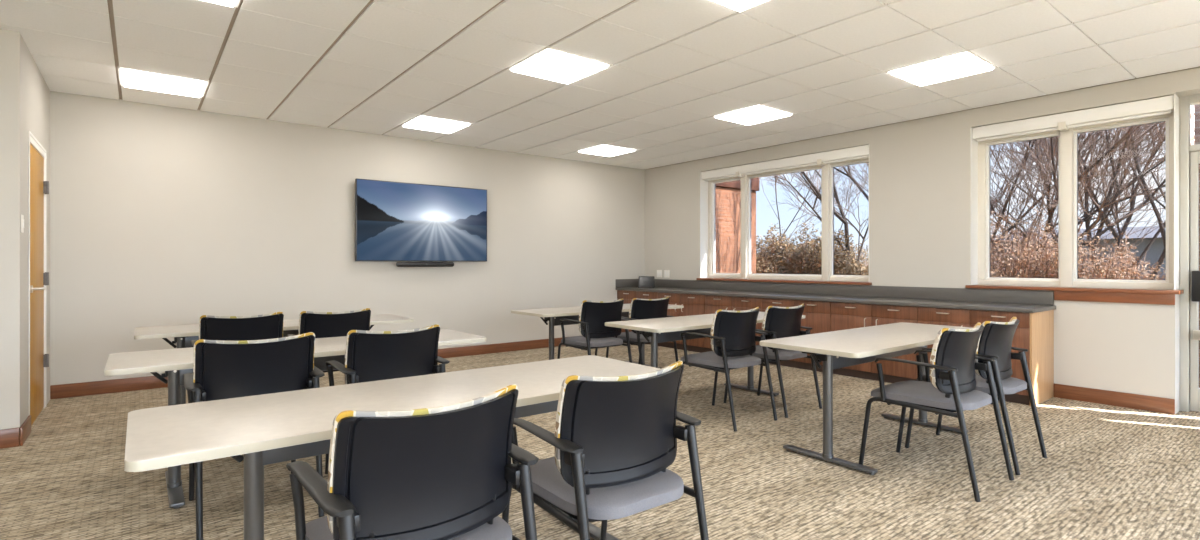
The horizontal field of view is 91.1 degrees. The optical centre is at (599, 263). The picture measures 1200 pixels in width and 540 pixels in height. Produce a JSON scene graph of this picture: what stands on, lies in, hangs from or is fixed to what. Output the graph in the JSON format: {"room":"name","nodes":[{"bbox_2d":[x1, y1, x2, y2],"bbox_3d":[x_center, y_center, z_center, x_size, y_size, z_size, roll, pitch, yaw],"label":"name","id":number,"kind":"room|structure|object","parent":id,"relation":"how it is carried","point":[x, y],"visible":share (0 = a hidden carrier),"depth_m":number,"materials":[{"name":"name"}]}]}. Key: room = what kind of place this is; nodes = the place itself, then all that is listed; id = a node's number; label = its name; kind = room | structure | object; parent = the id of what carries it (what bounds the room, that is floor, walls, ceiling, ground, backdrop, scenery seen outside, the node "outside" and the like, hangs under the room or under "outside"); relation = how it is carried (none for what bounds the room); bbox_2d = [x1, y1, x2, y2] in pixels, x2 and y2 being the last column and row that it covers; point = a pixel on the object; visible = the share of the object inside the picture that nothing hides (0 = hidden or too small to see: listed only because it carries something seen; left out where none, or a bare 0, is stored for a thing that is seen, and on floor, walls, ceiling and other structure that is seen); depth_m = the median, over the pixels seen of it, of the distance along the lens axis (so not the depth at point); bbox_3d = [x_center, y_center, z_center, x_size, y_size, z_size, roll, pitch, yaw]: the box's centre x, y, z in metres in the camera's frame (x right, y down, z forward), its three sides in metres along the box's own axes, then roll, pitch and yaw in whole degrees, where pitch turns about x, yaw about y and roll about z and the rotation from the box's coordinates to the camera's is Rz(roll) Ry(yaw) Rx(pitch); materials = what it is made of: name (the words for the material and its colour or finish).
{"room":"training room","nodes":[
{"label":"training room","id":0,"kind":"room"},
{"bbox_2d":[0,29,49,429],"bbox_3d":[-5.499,-0.164,3.753,2.770,2.767,1.710,0,0,-38],"label":"wall","id":1,"kind":"structure","parent":0,"point":[24,92],"depth_m":3.92,"materials":[{"name":"paint"}]},
{"bbox_2d":[0,427,19,448],"bbox_3d":[-4.966,1.157,3.073,2.770,0.124,0.015,0,0,-38],"label":"baseboard","id":2,"kind":"structure","parent":1,"relation":"attached to","point":[10,437],"depth_m":3.89,"materials":[{"name":"brown wood"}]},
{"bbox_2d":[21,215,23,232],"bbox_3d":[-3.922,-0.270,3.997,0.012,0.120,0.072,0,0,-38],"label":"light switch","id":3,"kind":"object","parent":1,"relation":"attached to","point":[22,216],"visible":1,"depth_m":3.98,"materials":[{"name":"white plastic"}]},
{"bbox_2d":[20,415,30,445],"bbox_3d":[-3.988,1.157,4.084,0.015,0.124,0.401,0,0,-38],"label":"baseboard","id":4,"kind":"structure","parent":1,"relation":"attached to","point":[25,429],"depth_m":4.03,"materials":[{"name":"brown wood"}]},
{"bbox_2d":[29,130,48,425],"bbox_3d":[-4.447,0.130,4.608,0.200,2.180,0.980,0,0,-38],"label":"door","id":5,"kind":"structure","parent":1,"relation":"in","point":[38,185],"depth_m":4.65,"materials":[{"name":"brown wood"}]},
{"bbox_2d":[50,91,646,385],"bbox_3d":[-2.119,-0.280,7.612,7.710,3.000,0.200,0,0,-38],"label":"wall","id":6,"kind":"structure","parent":0,"point":[160,215],"depth_m":6.37,"materials":[{"name":"paint"}]},
{"bbox_2d":[50,336,572,398],"bbox_3d":[-2.342,1.157,7.301,6.574,0.124,0.015,0,0,-38],"label":"baseboard","id":7,"kind":"structure","parent":6,"relation":"attached to","point":[148,382],"depth_m":5.69,"materials":[{"name":"brown wood"}]},
{"bbox_2d":[355,178,486,261],"bbox_3d":[-2.193,-0.505,7.363,1.678,0.960,0.100,0,0,-38],"label":"television","id":8,"kind":"object","parent":6,"relation":"attached to","point":[395,221],"visible":1,"depth_m":7.25,"materials":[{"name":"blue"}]},
{"bbox_2d":[396,262,453,266],"bbox_3d":[-2.186,0.013,7.357,0.730,0.060,0.118,0,0,-38],"label":"bar","id":9,"kind":"object","parent":6,"relation":"attached to","point":[398,264],"visible":1,"depth_m":7.30,"materials":[{"name":"black plastic"}]},
{"bbox_2d":[0,0,1199,169],"bbox_3d":[0.062,-1.583,2.621,10.430,0.072,10.750,0,0,-38],"label":"ceiling","id":10,"kind":"structure","parent":0,"point":[366,66],"depth_m":4.48,"materials":[{"name":"tile"}]},
{"bbox_2d":[118,66,208,97],"bbox_3d":[-3.746,-1.545,5.054,0.602,0.028,0.602,0,0,-38],"label":"recessed light","id":11,"kind":"object","parent":10,"relation":"in","point":[130,78],"visible":1,"depth_m":5.00,"materials":[{"name":"white plastic"}]},
{"bbox_2d":[203,0,239,7],"bbox_3d":[-2.243,-1.545,3.134,0.602,0.028,0.602,0,0,-38],"label":"recessed light","id":12,"kind":"object","parent":10,"relation":"in","point":[231,3],"visible":1,"depth_m":3.45,"materials":[{"name":"white plastic"}]},
{"bbox_2d":[400,114,472,133],"bbox_3d":[-1.826,-1.545,6.557,0.602,0.028,0.602,0,0,-38],"label":"recessed light","id":13,"kind":"object","parent":10,"relation":"in","point":[421,122],"visible":0.99,"depth_m":6.48,"materials":[{"name":"white plastic"}]},
{"bbox_2d":[507,46,612,83],"bbox_3d":[-0.323,-1.545,4.638,0.602,0.028,0.602,0,0,-38],"label":"recessed light","id":14,"kind":"object","parent":10,"relation":"in","point":[548,63],"visible":1,"depth_m":4.57,"materials":[{"name":"white plastic"}]},
{"bbox_2d":[577,144,636,156],"bbox_3d":[0.093,-1.545,8.061,0.602,0.028,0.602,0,0,-38],"label":"recessed light","id":15,"kind":"object","parent":10,"relation":"in","point":[603,149],"visible":0.96,"depth_m":7.98,"materials":[{"name":"white plastic"}]},
{"bbox_2d":[710,0,767,11],"bbox_3d":[0.805,-1.545,3.198,0.602,0.028,0.602,0,0,-38],"label":"recessed light","id":16,"kind":"object","parent":10,"relation":"in","point":[736,5],"visible":1,"depth_m":3.46,"materials":[{"name":"white plastic"}]},
{"bbox_2d":[712,104,793,124],"bbox_3d":[1.597,-1.545,6.141,0.602,0.028,0.602,0,0,-38],"label":"recessed light","id":17,"kind":"object","parent":10,"relation":"in","point":[758,113],"visible":0.98,"depth_m":6.09,"materials":[{"name":"white plastic"}]},
{"bbox_2d":[885,49,997,85],"bbox_3d":[2.724,-1.545,4.701,0.602,0.028,0.602,0,0,-38],"label":"recessed light","id":18,"kind":"object","parent":10,"relation":"in","point":[964,63],"visible":0.98,"depth_m":4.64,"materials":[{"name":"white plastic"}]},
{"bbox_2d":[0,343,1199,539],"bbox_3d":[0.058,1.280,2.586,10.480,0.120,10.800,0,0,-38],"label":"floor","id":19,"kind":"structure","parent":0,"point":[1108,472],"depth_m":3.38,"materials":[{"name":"carpet"}]},
{"bbox_2d":[190,312,283,346],"bbox_3d":[-2.567,0.784,4.193,0.578,0.876,0.653,0,0,-40],"label":"chair","id":20,"kind":"object","parent":19,"relation":"on","point":[264,326],"visible":0.33,"depth_m":4.03,"materials":[{"name":"black plastic"}]},
{"bbox_2d":[183,332,324,539],"bbox_3d":[-1.728,0.784,2.933,0.578,0.876,0.653,0,0,-38],"label":"chair","id":21,"kind":"object","parent":19,"relation":"on","point":[221,369],"visible":0.52,"depth_m":2.76,"materials":[{"name":"black plastic"}]},
{"bbox_2d":[193,332,314,382],"bbox_3d":[-1.638,0.521,2.818,0.506,0.352,0.130,0,0,-38],"label":"chair back","id":22,"kind":"object","parent":21,"relation":"on","point":[290,359],"depth_m":2.77,"materials":[{"name":"plastic"}]},
{"bbox_2d":[134,314,413,403],"bbox_3d":[-2.648,0.860,4.938,1.980,0.720,0.670,0,0,-38],"label":"table","id":23,"kind":"object","parent":19,"relation":"on","point":[182,334],"visible":0.39,"depth_m":4.49,"materials":[{"name":"laminate"}]},
{"bbox_2d":[104,329,485,508],"bbox_3d":[-1.740,0.860,3.616,1.980,0.720,0.670,0,0,-38],"label":"table","id":24,"kind":"object","parent":19,"relation":"on","point":[177,362],"visible":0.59,"depth_m":3.13,"materials":[{"name":"laminate"}]},
{"bbox_2d":[286,308,370,372],"bbox_3d":[-2.070,0.784,4.532,0.578,0.876,0.653,0,0,-40],"label":"chair","id":25,"kind":"object","parent":19,"relation":"on","point":[322,324],"visible":0.27,"depth_m":4.35,"materials":[{"name":"black plastic"}]},
{"bbox_2d":[298,308,370,334],"bbox_3d":[-1.976,0.521,4.420,0.506,0.352,0.130,0,0,-40],"label":"chair back","id":26,"kind":"object","parent":25,"relation":"on","point":[319,323],"depth_m":4.35,"materials":[{"name":"fabric"}]},
{"bbox_2d":[325,324,449,473],"bbox_3d":[-1.202,0.784,3.319,0.578,0.876,0.653,0,0,-39],"label":"chair","id":27,"kind":"object","parent":19,"relation":"on","point":[369,355],"visible":0.56,"depth_m":3.15,"materials":[{"name":"black plastic"}]},
{"bbox_2d":[344,324,439,383],"bbox_3d":[-1.110,0.521,3.206,0.506,0.352,0.130,0,0,-39],"label":"chair back","id":28,"kind":"object","parent":27,"relation":"on","point":[369,355],"depth_m":3.14,"materials":[{"name":"plastic"}]},
{"bbox_2d":[124,355,659,539],"bbox_3d":[-0.616,0.860,2.344,1.980,0.720,0.670,0,0,-38],"label":"table","id":29,"kind":"object","parent":19,"relation":"on","point":[272,428],"visible":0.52,"depth_m":2.01,"materials":[{"name":"laminate"}]},
{"bbox_2d":[286,384,538,539],"bbox_3d":[-0.524,0.784,1.646,0.578,0.876,0.653,0,0,-42],"label":"chair","id":30,"kind":"object","parent":19,"relation":"on","point":[446,472],"visible":1,"depth_m":1.48,"materials":[{"name":"plastic"}]},
{"bbox_2d":[557,298,631,362],"bbox_3d":[-0.055,0.784,5.779,0.578,0.876,0.653,0,0,-38],"label":"chair","id":31,"kind":"object","parent":19,"relation":"on","point":[593,315],"visible":0.89,"depth_m":5.61,"materials":[{"name":"black plastic"}]},
{"bbox_2d":[579,298,623,332],"bbox_3d":[0.035,0.521,5.665,0.506,0.352,0.130,0,0,-38],"label":"backrest","id":32,"kind":"object","parent":31,"relation":"on","point":[593,315],"depth_m":5.58,"materials":[{"name":"fabric"}]},
{"bbox_2d":[511,304,683,368],"bbox_3d":[0.022,0.860,6.622,1.980,0.720,0.670,0,0,-38],"label":"table","id":33,"kind":"object","parent":19,"relation":"on","point":[553,315],"visible":0.41,"depth_m":6.18,"materials":[{"name":"laminate"}]},
{"bbox_2d":[502,360,708,539],"bbox_3d":[0.007,0.784,2.075,0.578,0.876,0.653,0,0,-37],"label":"chair","id":34,"kind":"object","parent":19,"relation":"on","point":[614,440],"visible":0.95,"depth_m":1.89,"materials":[{"name":"black plastic"}]},
{"bbox_2d":[555,360,682,472],"bbox_3d":[0.095,0.521,1.958,0.506,0.352,0.130,0,0,-37],"label":"backrest","id":35,"kind":"object","parent":34,"relation":"on","point":[611,424],"depth_m":1.88,"materials":[{"name":"plastic"}]},
{"bbox_2d":[617,290,659,345],"bbox_3d":[0.776,0.820,9.165,0.629,0.798,0.915,0,0,-38],"label":"base cabinet","id":36,"kind":"object","parent":19,"relation":"on","point":[626,295],"visible":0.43,"depth_m":9.06,"materials":[{"name":"brown wood"}]},
{"bbox_2d":[606,297,680,382],"bbox_3d":[0.434,0.784,6.112,0.578,0.876,0.653,0,0,-38],"label":"chair","id":37,"kind":"object","parent":19,"relation":"on","point":[639,308],"visible":0.56,"depth_m":5.91,"materials":[{"name":"black plastic"}]},
{"bbox_2d":[629,297,668,317],"bbox_3d":[0.524,0.521,5.997,0.506,0.352,0.130,0,0,-38],"label":"backrest","id":38,"kind":"object","parent":37,"relation":"on","point":[639,308],"depth_m":5.91,"materials":[{"name":"fabric"}]},
{"bbox_2d":[657,292,706,352],"bbox_3d":[1.342,0.820,8.443,0.629,0.798,0.915,0,0,-38],"label":"base cabinet","id":39,"kind":"object","parent":19,"relation":"on","point":[694,304],"visible":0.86,"depth_m":8.16,"materials":[{"name":"brown wood"}]},
{"bbox_2d":[605,312,805,396],"bbox_3d":[1.011,0.860,5.326,1.980,0.720,0.670,0,0,-38],"label":"table","id":40,"kind":"object","parent":19,"relation":"on","point":[667,329],"visible":0.51,"depth_m":4.94,"materials":[{"name":"laminate"}]},
{"bbox_2d":[681,307,776,431],"bbox_3d":[0.981,0.784,4.667,0.578,0.876,0.653,0,0,-38],"label":"chair","id":41,"kind":"object","parent":19,"relation":"on","point":[733,339],"visible":0.97,"depth_m":4.49,"materials":[{"name":"black plastic"}]},
{"bbox_2d":[710,307,758,350],"bbox_3d":[1.071,0.521,4.552,0.506,0.352,0.130,0,0,-38],"label":"backrest","id":42,"kind":"object","parent":41,"relation":"on","point":[736,330],"depth_m":4.47,"materials":[{"name":"fabric"}]},
{"bbox_2d":[705,295,760,351],"bbox_3d":[1.908,0.820,7.721,0.629,0.798,0.915,0,0,-38],"label":"base cabinet","id":43,"kind":"object","parent":19,"relation":"on","point":[713,303],"visible":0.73,"depth_m":7.57,"materials":[{"name":"brown wood"}]},
{"bbox_2d":[724,304,821,417],"bbox_3d":[1.472,0.784,5.042,0.578,0.876,0.653,0,0,-38],"label":"chair","id":44,"kind":"object","parent":19,"relation":"on","point":[778,322],"visible":0.66,"depth_m":4.84,"materials":[{"name":"black plastic"}]},
{"bbox_2d":[762,304,803,329],"bbox_3d":[1.562,0.521,4.928,0.506,0.352,0.130,0,0,-38],"label":"backrest","id":45,"kind":"object","parent":44,"relation":"on","point":[775,318],"depth_m":4.83,"materials":[{"name":"fabric"}]},
{"bbox_2d":[761,298,830,371],"bbox_3d":[2.474,0.820,6.998,0.629,0.798,0.915,0,0,-38],"label":"base cabinet","id":46,"kind":"object","parent":19,"relation":"on","point":[817,313],"visible":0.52,"depth_m":6.68,"materials":[{"name":"brown wood"}]},
{"bbox_2d":[760,322,971,474],"bbox_3d":[1.998,0.860,4.131,1.980,0.720,0.670,0,0,-38],"label":"table","id":47,"kind":"object","parent":19,"relation":"on","point":[838,349],"visible":0.88,"depth_m":3.72,"materials":[{"name":"laminate"}]},
{"bbox_2d":[831,302,918,382],"bbox_3d":[3.040,0.820,6.276,0.629,0.798,0.915,0,0,-38],"label":"base cabinet","id":48,"kind":"object","parent":19,"relation":"on","point":[844,316],"visible":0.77,"depth_m":6.08,"materials":[{"name":"brown wood"}]},
{"bbox_2d":[859,323,1013,501],"bbox_3d":[1.934,0.784,3.410,0.578,0.876,0.653,0,0,-38],"label":"chair","id":49,"kind":"object","parent":19,"relation":"on","point":[950,390],"visible":1,"depth_m":3.24,"materials":[{"name":"black plastic"}]},
{"bbox_2d":[929,323,980,387],"bbox_3d":[2.024,0.521,3.295,0.506,0.352,0.130,0,0,-38],"label":"backrest","id":50,"kind":"object","parent":49,"relation":"on","point":[955,349],"depth_m":3.18,"materials":[{"name":"plastic"}]},
{"bbox_2d":[905,317,1046,474],"bbox_3d":[2.410,0.784,3.791,0.578,0.876,0.653,0,0,-38],"label":"chair","id":51,"kind":"object","parent":19,"relation":"on","point":[996,338],"visible":0.71,"depth_m":3.59,"materials":[{"name":"black plastic"}]},
{"bbox_2d":[975,317,1016,374],"bbox_3d":[2.500,0.521,3.677,0.506,0.352,0.130,0,0,-38],"label":"backrest","id":52,"kind":"object","parent":51,"relation":"on","point":[996,338],"depth_m":3.57,"materials":[{"name":"plastic"}]},
{"bbox_2d":[918,307,1053,405],"bbox_3d":[3.611,0.820,5.546,0.629,0.798,0.933,0,0,-38],"label":"base cabinet","id":53,"kind":"object","parent":19,"relation":"on","point":[1034,332],"visible":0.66,"depth_m":5.18,"materials":[{"name":"brown wood"}]},
{"bbox_2d":[616,279,1055,312],"bbox_3d":[2.201,0.336,7.347,0.630,0.168,5.543,0,0,-38],"label":"countertop","id":54,"kind":"structure","parent":53,"relation":"on","point":[1025,301],"depth_m":6.54,"materials":[{"name":"laminate"}]},
{"bbox_2d":[638,276,654,287],"bbox_3d":[0.730,0.293,9.228,0.246,0.183,0.171,0,0,10],"label":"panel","id":55,"kind":"object","parent":54,"relation":"on","point":[644,281],"visible":0.99,"depth_m":9.18,"materials":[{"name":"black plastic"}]},
{"bbox_2d":[645,67,1199,413],"bbox_3d":[4.065,-0.164,5.724,0.300,2.767,10.400,0,0,-38],"label":"wall","id":56,"kind":"structure","parent":0,"point":[920,169],"depth_m":6.13,"materials":[{"name":"paint"}]},
{"bbox_2d":[657,270,661,276],"bbox_3d":[0.952,0.165,9.447,0.010,0.120,0.116,0,0,-38],"label":"wall outlet","id":57,"kind":"object","parent":56,"relation":"attached to","point":[659,272],"visible":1,"depth_m":9.44,"materials":[{"name":"white plastic"}]},
{"bbox_2d":[664,270,669,277],"bbox_3d":[1.057,0.165,9.313,0.010,0.120,0.116,0,0,-38],"label":"wall outlet","id":58,"kind":"object","parent":56,"relation":"attached to","point":[666,272],"visible":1,"depth_m":9.31,"materials":[{"name":"white plastic"}]},
{"bbox_2d":[696,278,871,284],"bbox_3d":[2.336,0.233,7.790,0.215,0.030,2.645,0,0,-38],"label":"trim","id":59,"kind":"structure","parent":56,"relation":"attached to","point":[712,279],"depth_m":7.50,"materials":[{"name":"brown wood"}]},
{"bbox_2d":[700,158,868,281],"bbox_3d":[2.386,-0.575,7.829,0.248,1.589,2.583,0,0,-38],"label":"window","id":60,"kind":"structure","parent":56,"relation":"in","point":[809,222],"depth_m":7.80,"materials":[{"name":"beige paint"}]},
{"bbox_2d":[701,145,868,180],"bbox_3d":[2.340,-1.290,7.793,0.115,0.150,2.561,0,0,-38],"label":"roller shade","id":61,"kind":"object","parent":60,"relation":"attached to","point":[823,158],"visible":0.88,"depth_m":7.57,"materials":[{"name":"white fabric"}]},
{"bbox_2d":[965,285,1183,304],"bbox_3d":[4.232,0.277,5.369,0.215,0.117,1.545,0,0,-38],"label":"trim","id":62,"kind":"structure","parent":56,"relation":"attached to","point":[1114,295],"depth_m":5.07,"materials":[{"name":"brown wood"}]},
{"bbox_2d":[971,94,1179,289],"bbox_3d":[4.282,-0.575,5.408,0.248,1.589,1.483,0,0,-38],"label":"window","id":63,"kind":"structure","parent":56,"relation":"in","point":[1098,205],"depth_m":5.38,"materials":[{"name":"beige paint"}]},
{"bbox_2d":[973,95,1173,141],"bbox_3d":[4.236,-1.290,5.372,0.115,0.150,1.461,0,0,-38],"label":"roller shade","id":64,"kind":"object","parent":63,"relation":"attached to","point":[1062,122],"visible":0.92,"depth_m":5.25,"materials":[{"name":"white fabric"}]},
{"bbox_2d":[1054,383,1174,414],"bbox_3d":[4.388,1.157,5.054,0.015,0.124,0.797,0,0,-38],"label":"baseboard","id":65,"kind":"structure","parent":56,"relation":"attached to","point":[1121,399],"depth_m":5.02,"materials":[{"name":"brown wood"}]},
{"bbox_2d":[1180,94,1199,411],"bbox_3d":[5.912,-0.079,3.471,0.150,2.598,3.573,0,0,-38],"label":"door","id":66,"kind":"structure","parent":56,"relation":"in","point":[1189,154],"depth_m":4.83,"materials":[{"name":"silver metal"}]},
{"label":"outside","id":67,"kind":"structure","parent":0,"visible":0},
{"bbox_3d":[5.643,1.470,17.122,110.000,0.200,100.000,0,0,-38],"label":"ground","id":68,"kind":"structure","parent":67,"visible":0},
{"bbox_2d":[1191,105,1193,144],"bbox_3d":[8.313,-1.568,9.822,6.540,5.917,5.491,0,0,-23],"label":"bare tree","id":69,"kind":"object","parent":68,"relation":"on","point":[1192,137],"visible":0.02,"depth_m":8.70,"materials":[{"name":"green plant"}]},
{"bbox_2d":[1191,105,1193,135],"bbox_3d":[8.146,-1.905,10.069,7.766,6.588,4.810,0,0,36],"label":"bare tree","id":70,"kind":"object","parent":68,"relation":"on","point":[1191,105],"visible":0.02,"depth_m":9.47,"materials":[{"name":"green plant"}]},
{"bbox_2d":[1194,104,1199,387],"bbox_3d":[7.247,-1.005,4.913,1.230,4.750,3.200,0,0,-38],"label":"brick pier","id":71,"kind":"structure","parent":68,"relation":"on","point":[1196,107],"depth_m":5.76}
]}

